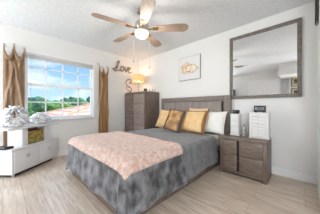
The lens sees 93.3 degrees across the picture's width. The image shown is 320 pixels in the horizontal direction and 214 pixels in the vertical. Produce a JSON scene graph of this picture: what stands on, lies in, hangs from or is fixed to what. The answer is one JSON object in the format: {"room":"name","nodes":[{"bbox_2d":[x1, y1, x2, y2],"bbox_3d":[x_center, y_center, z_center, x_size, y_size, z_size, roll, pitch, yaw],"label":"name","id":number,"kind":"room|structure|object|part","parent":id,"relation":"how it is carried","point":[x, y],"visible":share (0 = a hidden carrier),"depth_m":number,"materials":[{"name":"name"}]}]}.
{"room":"bedroom","nodes":[
{"label":"bedroom","id":0,"kind":"room"},
{"bbox_2d":[0,23,138,151],"bbox_3d":[-2.224,-0.195,3.112,0.120,2.450,4.640,0,0,44],"label":"wall","id":1,"kind":"structure","parent":0,"point":[66,129],"depth_m":3.45,"materials":[{"name":"white paint"}]},
{"bbox_2d":[22,49,94,119],"bbox_3d":[-2.060,-0.392,3.221,0.145,1.307,1.305,0,0,44],"label":"window","id":2,"kind":"structure","parent":1,"relation":"in","point":[27,83],"depth_m":3.23,"materials":[{"name":"white plastic"}]},
{"bbox_2d":[26,52,91,95],"bbox_3d":[-2.054,-0.595,3.212,0.041,0.840,1.200,0,0,44],"label":"window blind","id":3,"kind":"object","parent":2,"relation":"attached to","point":[29,55],"visible":1,"depth_m":3.11,"materials":[{"name":"grey plastic"}]},
{"bbox_3d":[-2.060,0.246,3.221,0.145,0.032,1.295,0,0,44],"label":"sill","id":4,"kind":"part","parent":2,"relation":"part of","materials":[{"name":"white"}]},
{"bbox_2d":[56,150,67,156],"bbox_3d":[-2.180,0.978,3.059,0.015,0.105,4.385,0,0,44],"label":"baseboard","id":5,"kind":"structure","parent":1,"relation":"attached to","point":[65,152],"depth_m":3.18,"materials":[{"name":"white wood"}]},
{"bbox_2d":[112,60,131,73],"bbox_3d":[-1.041,-1.116,4.222,0.039,0.322,0.633,0,0,44],"label":"word sign","id":6,"kind":"object","parent":1,"relation":"attached to","point":[118,61],"visible":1,"depth_m":4.17,"materials":[{"name":"metal"}]},
{"bbox_3d":[-2.546,-1.073,2.628,0.107,0.091,0.027,0,0,44],"label":"curtain hook","id":7,"kind":"object","parent":1,"relation":"attached to","visible":0},
{"bbox_2d":[3,46,24,145],"bbox_3d":[-2.520,-0.030,2.611,0.083,2.041,0.273,0,0,44],"label":"curtain","id":8,"kind":"object","parent":7,"relation":"hanging from","point":[13,65],"visible":0.51,"depth_m":2.60,"materials":[{"name":"brown fabric"}]},
{"bbox_3d":[-1.508,-1.053,3.706,0.107,0.091,0.027,0,0,44],"label":"curtain hook","id":9,"kind":"object","parent":1,"relation":"attached to","visible":0},
{"bbox_2d":[99,65,108,132],"bbox_3d":[-1.405,-0.020,3.770,0.083,2.021,0.251,0,0,44],"label":"curtain","id":10,"kind":"object","parent":9,"relation":"hanging from","point":[103,78],"visible":0.85,"depth_m":3.78,"materials":[{"name":"brown fabric"}]},
{"bbox_2d":[0,0,314,60],"bbox_3d":[-0.379,-1.480,1.337,5.300,0.120,4.700,0,0,44],"label":"ceiling","id":11,"kind":"structure","parent":0,"point":[72,21],"depth_m":2.42,"materials":[{"name":"white paint"}]},
{"bbox_2d":[91,0,188,67],"bbox_3d":[-0.309,-0.994,2.251,1.275,0.852,1.310,0,0,44],"label":"ceiling fan","id":12,"kind":"object","parent":11,"relation":"hanging from","point":[147,6],"visible":1,"depth_m":2.15,"materials":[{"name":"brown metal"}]},
{"bbox_3d":[-0.627,-1.150,2.005,0.515,0.039,0.150,0,0,-32],"label":"blade","id":13,"kind":"part","parent":12,"relation":"part of","materials":[{"name":"brown wood"}]},
{"bbox_3d":[-0.593,-1.150,2.501,0.515,0.039,0.150,0,0,40],"label":"blade","id":14,"kind":"part","parent":12,"relation":"part of","materials":[{"name":"brown wood"}]},
{"bbox_3d":[-0.269,-1.063,2.230,0.208,0.090,0.208,0,0,44],"label":"lamp shade","id":15,"kind":"part","parent":12,"relation":"part of","materials":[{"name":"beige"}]},
{"bbox_3d":[-0.166,-1.150,1.820,0.150,0.039,0.515,0,0,-14],"label":"blade","id":16,"kind":"part","parent":12,"relation":"part of","materials":[{"name":"brown wood"}]},
{"bbox_3d":[-0.112,-1.150,2.622,0.150,0.039,0.515,0,0,22],"label":"blade","id":17,"kind":"part","parent":12,"relation":"part of","materials":[{"name":"brown wood"}]},
{"bbox_3d":[0.152,-1.150,2.201,0.515,0.039,0.150,0,0,4],"label":"blade","id":18,"kind":"part","parent":12,"relation":"part of","materials":[{"name":"brown wood"}]},
{"bbox_2d":[0,155,319,213],"bbox_3d":[-0.379,1.090,1.337,5.300,0.120,4.700,0,0,44],"label":"floor","id":19,"kind":"structure","parent":0,"point":[48,187],"depth_m":1.76,"materials":[{"name":"brown wood"}]},
{"bbox_2d":[0,122,57,177],"bbox_3d":[-2.231,0.667,2.562,0.338,0.725,0.972,0,0,5],"label":"console","id":20,"kind":"object","parent":19,"relation":"on","point":[24,156],"visible":0.93,"depth_m":2.36,"materials":[{"name":"white paint"}]},
{"bbox_2d":[0,146,13,149],"bbox_3d":[-2.260,0.592,2.187,0.180,0.035,0.120,0,0,5],"label":"media box","id":21,"kind":"object","parent":20,"relation":"on","point":[1,147],"visible":1,"depth_m":2.16,"materials":[{"name":"black plastic"}]},
{"bbox_2d":[0,105,29,126],"bbox_3d":[-2.237,0.139,2.336,0.315,0.330,0.435,0,0,5],"label":"flower arrangement","id":22,"kind":"object","parent":20,"relation":"on","point":[6,119],"visible":1,"depth_m":2.25,"materials":[{"name":"white plant"}]},
{"bbox_3d":[-2.095,0.806,2.388,0.016,0.317,0.407,0,0,5],"label":"door","id":23,"kind":"part","parent":20,"relation":"part of","materials":[{"name":"white paint"}]},
{"bbox_2d":[0,137,57,151],"bbox_3d":[-2.236,0.625,2.593,0.322,0.030,0.903,0,0,5],"label":"shelf","id":24,"kind":"object","parent":20,"relation":"attached to","point":[17,147],"depth_m":2.40,"materials":[{"name":"white paint"}]},
{"bbox_2d":[28,129,43,143],"bbox_3d":[-2.216,0.502,2.610,0.184,0.213,0.308,0,0,5],"label":"storage basket","id":25,"kind":"object","parent":20,"relation":"on","point":[34,135],"visible":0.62,"depth_m":2.60,"materials":[{"name":"brown wicker"}]},
{"bbox_2d":[30,112,50,123],"bbox_3d":[-2.189,0.197,2.787,0.267,0.215,0.414,0,0,5],"label":"flower arrangement","id":26,"kind":"object","parent":20,"relation":"on","point":[39,118],"visible":1,"depth_m":2.70,"materials":[{"name":"white plant"}]},
{"bbox_3d":[-2.062,0.806,2.800,0.016,0.317,0.407,0,0,5],"label":"door","id":27,"kind":"part","parent":20,"relation":"part of","materials":[{"name":"white paint"}]},
{"bbox_2d":[125,91,158,131],"bbox_3d":[-0.505,0.323,4.133,0.860,1.415,0.505,0,0,44],"label":"dresser","id":28,"kind":"object","parent":19,"relation":"on","point":[141,108],"visible":0.71,"depth_m":3.87,"materials":[{"name":"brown wood"}]},
{"bbox_3d":[-0.801,0.343,4.417,0.040,1.375,0.505,0,0,44],"label":"panel","id":29,"kind":"part","parent":28,"relation":"part of","materials":[{"name":"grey wood"}]},
{"bbox_2d":[125,79,131,92],"bbox_3d":[-0.871,-0.586,4.213,0.186,0.401,0.100,0,0,0],"label":"scroll ornament","id":30,"kind":"object","parent":28,"relation":"on","point":[127,79],"visible":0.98,"depth_m":4.20,"materials":[{"name":"metal"}]},
{"bbox_3d":[-0.826,-0.208,4.115,0.337,0.255,0.022,0,0,44],"label":"drawer","id":31,"kind":"part","parent":28,"relation":"part of","materials":[{"name":"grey wood"}]},
{"bbox_3d":[-0.826,0.053,4.115,0.337,0.255,0.022,0,0,44],"label":"drawer","id":32,"kind":"part","parent":28,"relation":"part of","materials":[{"name":"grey wood"}]},
{"bbox_3d":[-0.826,0.314,4.115,0.337,0.255,0.022,0,0,44],"label":"drawer","id":33,"kind":"part","parent":28,"relation":"part of","materials":[{"name":"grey wood"}]},
{"bbox_3d":[-0.826,0.574,4.115,0.337,0.255,0.022,0,0,44],"label":"drawer","id":34,"kind":"part","parent":28,"relation":"part of","materials":[{"name":"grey wood"}]},
{"bbox_2d":[132,74,144,91],"bbox_3d":[-0.605,-0.643,4.246,0.364,0.516,0.364,0,0,44],"label":"table lamp","id":35,"kind":"object","parent":28,"relation":"on","point":[137,78],"visible":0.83,"depth_m":4.12,"materials":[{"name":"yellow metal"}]},
{"bbox_3d":[-0.605,-0.805,4.246,0.364,0.192,0.364,0,0,44],"label":"lamp shade","id":36,"kind":"part","parent":35,"relation":"part of","materials":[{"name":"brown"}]},
{"bbox_3d":[-0.541,-0.208,3.832,0.409,0.255,0.022,0,0,44],"label":"drawer","id":37,"kind":"part","parent":28,"relation":"part of","materials":[{"name":"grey wood"}]},
{"bbox_3d":[-0.541,0.053,3.832,0.409,0.255,0.022,0,0,44],"label":"drawer","id":38,"kind":"part","parent":28,"relation":"part of","materials":[{"name":"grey wood"}]},
{"bbox_3d":[-0.541,0.314,3.832,0.409,0.255,0.022,0,0,44],"label":"drawer","id":39,"kind":"part","parent":28,"relation":"part of","materials":[{"name":"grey wood"}]},
{"bbox_3d":[-0.541,0.574,3.832,0.409,0.255,0.022,0,0,44],"label":"drawer","id":40,"kind":"part","parent":28,"relation":"part of","materials":[{"name":"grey wood"}]},
{"bbox_3d":[-0.210,0.343,3.849,0.040,1.375,0.505,0,0,44],"label":"panel","id":41,"kind":"part","parent":28,"relation":"part of","materials":[{"name":"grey wood"}]},
{"bbox_2d":[72,95,231,213],"bbox_3d":[-0.053,0.407,2.563,1.700,1.245,2.150,0,0,44],"label":"bed","id":42,"kind":"object","parent":19,"relation":"on","point":[222,103],"visible":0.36,"depth_m":2.81,"materials":[{"name":"brown wood"}]},
{"bbox_3d":[-0.818,0.915,1.828,1.485,0.230,0.030,0,0,44],"label":"foot rail","id":43,"kind":"part","parent":42,"relation":"part of","materials":[{"name":"grey wood"}]},
{"bbox_2d":[66,144,186,213],"bbox_3d":[-0.590,0.717,2.072,1.690,0.485,0.897,0,0,44],"label":"coverlet","id":44,"kind":"object","parent":42,"relation":"on","point":[143,188],"visible":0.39,"depth_m":1.49,"materials":[{"name":"grey fabric"}]},
{"bbox_2d":[68,131,182,180],"bbox_3d":[-0.554,0.521,2.024,1.532,0.175,0.830,0,0,44],"label":"throw blanket","id":45,"kind":"object","parent":44,"relation":"on","point":[128,154],"visible":1,"depth_m":1.65,"materials":[{"name":"pink fabric"}]},
{"bbox_2d":[126,128,217,179],"bbox_3d":[0.083,0.703,2.696,1.521,0.431,1.000,0,0,44],"label":"bedspread","id":46,"kind":"object","parent":42,"relation":"on","point":[200,150],"visible":0.84,"depth_m":2.30,"materials":[{"name":"grey fabric"}]},
{"bbox_2d":[162,108,186,132],"bbox_3d":[0.287,0.262,3.020,0.436,0.468,0.240,0,0,34],"label":"pillow","id":47,"kind":"object","parent":46,"relation":"on","point":[174,120],"visible":1,"depth_m":2.96,"materials":[{"name":"brown fabric"}]},
{"bbox_2d":[180,110,208,133],"bbox_3d":[0.619,0.274,2.923,0.228,0.410,0.623,0,0,-43],"label":"pillow","id":48,"kind":"object","parent":46,"relation":"on","point":[193,121],"visible":0.77,"depth_m":2.80,"materials":[{"name":"gold fabric"}]},
{"bbox_3d":[0.422,0.915,2.068,0.030,0.230,2.035,0,0,44],"label":"rail","id":49,"kind":"part","parent":42,"relation":"part of","materials":[{"name":"grey wood"}]},
{"bbox_2d":[160,127,219,145],"bbox_3d":[0.460,0.591,3.152,1.516,0.183,0.380,0,0,44],"label":"sheet","id":50,"kind":"object","parent":42,"relation":"on","point":[217,136],"visible":0.26,"depth_m":2.75,"materials":[{"name":"beige fabric"}]},
{"bbox_2d":[155,110,168,126],"bbox_3d":[0.135,0.275,3.489,0.481,0.432,0.228,0,0,38],"label":"pillow","id":51,"kind":"object","parent":50,"relation":"on","point":[163,115],"visible":0.43,"depth_m":3.47,"materials":[{"name":"beige fabric"}]},
{"bbox_2d":[189,108,207,110],"bbox_3d":[0.761,0.248,3.062,0.119,0.456,0.433,0,0,-43],"label":"pillow","id":52,"kind":"object","parent":50,"relation":"on","point":[190,109],"visible":0.14,"depth_m":3.06,"materials":[{"name":"beige fabric"}]},
{"bbox_2d":[205,111,226,134],"bbox_3d":[0.966,0.273,2.776,0.223,0.397,0.490,0,0,-41],"label":"pillow","id":53,"kind":"object","parent":50,"relation":"on","point":[215,122],"visible":0.74,"depth_m":2.65,"materials":[{"name":"white fabric"}]},
{"bbox_3d":[0.625,0.312,3.310,1.437,0.835,0.031,0,0,44],"label":"headboard panel","id":54,"kind":"part","parent":42,"relation":"part of","materials":[{"name":"brown wood"}]},
{"bbox_3d":[0.651,0.407,3.294,1.700,1.245,0.019,0,0,44],"label":"headboard frame","id":55,"kind":"part","parent":42,"relation":"part of","materials":[{"name":"brown wood"}]},
{"bbox_3d":[0.675,0.407,3.319,1.700,1.245,0.050,0,0,44],"label":"headboard","id":56,"kind":"part","parent":42,"relation":"part of","materials":[{"name":"brown wood"}]},
{"bbox_2d":[220,133,271,184],"bbox_3d":[1.318,0.743,2.343,0.620,0.575,0.385,0,0,44],"label":"nightstand","id":57,"kind":"object","parent":19,"relation":"on","point":[247,156],"visible":0.99,"depth_m":2.18,"materials":[{"name":"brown wood"}]},
{"bbox_3d":[1.111,0.765,2.543,0.045,0.530,0.385,0,0,44],"label":"panel","id":58,"kind":"part","parent":57,"relation":"part of","materials":[{"name":"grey wood"}]},
{"bbox_3d":[1.076,0.617,2.325,0.200,0.227,0.022,0,0,44],"label":"drawer","id":59,"kind":"part","parent":57,"relation":"part of","materials":[{"name":"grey wood"}]},
{"bbox_3d":[1.076,0.848,2.325,0.200,0.228,0.022,0,0,44],"label":"drawer","id":60,"kind":"part","parent":57,"relation":"part of","materials":[{"name":"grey wood"}]},
{"bbox_2d":[230,114,241,135],"bbox_3d":[1.244,0.282,2.478,0.141,0.345,0.189,0,0,44],"label":"chest","id":61,"kind":"object","parent":57,"relation":"on","point":[236,119],"visible":0.91,"depth_m":2.42,"materials":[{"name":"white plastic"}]},
{"bbox_3d":[1.196,0.182,2.428,0.109,0.095,0.016,0,0,44],"label":"drawer","id":62,"kind":"part","parent":61,"relation":"part of","materials":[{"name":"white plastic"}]},
{"bbox_3d":[1.196,0.286,2.428,0.109,0.095,0.016,0,0,44],"label":"drawer","id":63,"kind":"part","parent":61,"relation":"part of","materials":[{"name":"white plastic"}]},
{"bbox_3d":[1.196,0.390,2.428,0.109,0.095,0.016,0,0,44],"label":"drawer","id":64,"kind":"part","parent":61,"relation":"part of","materials":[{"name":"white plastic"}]},
{"bbox_2d":[241,125,245,136],"bbox_3d":[1.307,0.364,2.350,0.068,0.182,0.068,0,0,44],"label":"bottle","id":65,"kind":"object","parent":57,"relation":"on","point":[243,132],"visible":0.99,"depth_m":2.33,"materials":[{"name":"grey glass"}]},
{"bbox_3d":[1.282,0.617,2.138,0.292,0.227,0.022,0,0,44],"label":"drawer","id":66,"kind":"part","parent":57,"relation":"part of","materials":[{"name":"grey wood"}]},
{"bbox_3d":[1.282,0.848,2.138,0.292,0.228,0.022,0,0,44],"label":"drawer","id":67,"kind":"part","parent":57,"relation":"part of","materials":[{"name":"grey wood"}]},
{"bbox_2d":[249,112,270,139],"bbox_3d":[1.473,0.268,2.230,0.251,0.375,0.209,0,0,44],"label":"chest","id":68,"kind":"object","parent":57,"relation":"on","point":[259,122],"visible":1,"depth_m":2.17,"materials":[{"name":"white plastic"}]},
{"bbox_3d":[1.346,0.267,2.248,0.027,0.341,0.008,0,0,44],"label":"door","id":69,"kind":"part","parent":68,"relation":"part of","materials":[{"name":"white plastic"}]},
{"bbox_3d":[1.418,0.125,2.173,0.175,0.040,0.016,0,0,44],"label":"drawer","id":70,"kind":"part","parent":68,"relation":"part of","materials":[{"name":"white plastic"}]},
{"bbox_3d":[1.418,0.174,2.173,0.175,0.040,0.016,0,0,44],"label":"drawer","id":71,"kind":"part","parent":68,"relation":"part of","materials":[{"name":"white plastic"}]},
{"bbox_3d":[1.418,0.222,2.173,0.175,0.040,0.016,0,0,44],"label":"drawer","id":72,"kind":"part","parent":68,"relation":"part of","materials":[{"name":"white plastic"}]},
{"bbox_3d":[1.418,0.271,2.173,0.175,0.040,0.016,0,0,44],"label":"drawer","id":73,"kind":"part","parent":68,"relation":"part of","materials":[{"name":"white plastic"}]},
{"bbox_3d":[1.418,0.320,2.173,0.175,0.040,0.016,0,0,44],"label":"drawer","id":74,"kind":"part","parent":68,"relation":"part of","materials":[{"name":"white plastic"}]},
{"bbox_3d":[1.418,0.368,2.173,0.175,0.040,0.016,0,0,44],"label":"drawer","id":75,"kind":"part","parent":68,"relation":"part of","materials":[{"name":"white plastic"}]},
{"bbox_3d":[1.418,0.417,2.173,0.175,0.040,0.016,0,0,44],"label":"drawer","id":76,"kind":"part","parent":68,"relation":"part of","materials":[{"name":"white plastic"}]},
{"bbox_2d":[254,106,265,112],"bbox_3d":[1.480,0.030,2.238,0.150,0.100,0.046,0,0,44],"label":"digital clock","id":77,"kind":"object","parent":68,"relation":"on","point":[256,108],"visible":0.88,"depth_m":2.21,"materials":[{"name":"black plastic"}]},
{"bbox_3d":[1.496,0.267,2.104,0.027,0.341,0.008,0,0,44],"label":"door","id":78,"kind":"part","parent":68,"relation":"part of","materials":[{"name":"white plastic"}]},
{"bbox_3d":[1.525,0.765,2.144,0.045,0.530,0.385,0,0,44],"label":"panel","id":79,"kind":"part","parent":57,"relation":"part of","materials":[{"name":"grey wood"}]},
{"bbox_2d":[139,1,316,175],"bbox_3d":[1.231,-0.195,2.923,5.120,2.450,0.120,0,0,44],"label":"wall","id":80,"kind":"structure","parent":0,"point":[293,119],"depth_m":2.37,"materials":[{"name":"white paint"}]},
{"bbox_2d":[179,54,200,80],"bbox_3d":[0.649,-0.865,3.368,0.556,0.524,0.042,0,0,44],"label":"framed picture","id":81,"kind":"object","parent":80,"relation":"attached to","point":[189,67],"visible":1,"depth_m":3.33,"materials":[{"name":"white paper"}]},
{"bbox_2d":[230,17,301,98],"bbox_3d":[1.627,-0.695,2.433,0.964,1.104,0.033,0,0,44],"label":"wall mirror","id":82,"kind":"object","parent":80,"relation":"attached to","point":[266,62],"visible":0.91,"depth_m":2.37,"materials":[{"name":"brown wood"}]},
{"bbox_3d":[1.298,-0.695,2.750,0.050,1.004,0.033,0,0,44],"label":"frame rail","id":83,"kind":"part","parent":82,"relation":"part of","materials":[{"name":"wood"}]},
{"bbox_3d":[1.627,-1.222,2.433,0.964,0.050,0.033,0,0,44],"label":"frame rail","id":84,"kind":"part","parent":82,"relation":"part of","materials":[{"name":"wood"}]},
{"bbox_3d":[1.627,-0.168,2.433,0.964,0.050,0.033,0,0,44],"label":"frame rail","id":85,"kind":"part","parent":82,"relation":"part of","materials":[{"name":"wood"}]},
{"bbox_3d":[1.956,-0.695,2.116,0.050,1.004,0.033,0,0,44],"label":"frame rail","id":86,"kind":"part","parent":82,"relation":"part of","materials":[{"name":"wood"}]},
{"bbox_2d":[272,167,316,184],"bbox_3d":[0.713,0.978,3.327,3.813,0.105,0.016,0,0,44],"label":"baseboard","id":87,"kind":"structure","parent":80,"relation":"attached to","point":[278,171],"depth_m":2.15,"materials":[{"name":"white wood"}]},
{"bbox_2d":[317,0,319,199],"bbox_3d":[0.996,-0.195,-0.070,1.307,2.450,4.520,0,0,44],"label":"wall","id":88,"kind":"structure","parent":0,"point":[318,25],"depth_m":1.79,"materials":[{"name":"white paint"}]},
{"bbox_2d":[315,0,318,25],"bbox_3d":[1.896,-1.192,1.829,0.029,0.435,0.275,0,0,44],"label":"wall fixture","id":89,"kind":"object","parent":88,"relation":"attached to","point":[316,1],"visible":0.97,"depth_m":1.78,"materials":[{"name":"grey metal"}]},
{"label":"outside","id":90,"kind":"structure","parent":0,"visible":0},
{"bbox_3d":[-14.098,4.280,34.384,92.000,0.100,110.000,0,0,44],"label":"ground","id":91,"kind":"structure","parent":90,"visible":0},
{"bbox_2d":[28,99,35,116],"bbox_3d":[-10.044,1.720,10.620,1.935,5.027,2.065,0,0,44],"label":"tree","id":92,"kind":"object","parent":91,"relation":"on","point":[30,105],"visible":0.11,"depth_m":10.61,"materials":[{"name":"green plant"}]},
{"bbox_2d":[28,97,44,112],"bbox_3d":[-12.569,1.619,14.995,2.756,5.231,2.298,0,0,44],"label":"tree","id":93,"kind":"object","parent":91,"relation":"on","point":[36,107],"visible":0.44,"depth_m":14.34,"materials":[{"name":"green plant"}]},
{"bbox_2d":[41,100,72,111],"bbox_3d":[-8.268,1.834,12.220,1.880,4.799,2.142,0,0,44],"label":"tree","id":94,"kind":"object","parent":91,"relation":"on","point":[49,106],"visible":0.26,"depth_m":11.54,"materials":[{"name":"green leaves"},{"name":"bark"}]},
{"bbox_2d":[36,103,89,115],"bbox_3d":[-1.651,1.965,11.408,5.301,4.530,11.749,0,0,44],"label":"house","id":95,"kind":"structure","parent":91,"relation":"on","point":[84,109],"depth_m":7.60,"materials":[{"name":"ceramic"}]},
{"bbox_2d":[60,97,76,105],"bbox_3d":[-10.415,1.503,17.389,1.998,5.462,2.293,0,0,-7],"label":"tree","id":96,"kind":"object","parent":91,"relation":"on","point":[70,99],"visible":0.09,"depth_m":17.09,"materials":[{"name":"green plant"}]}
]}

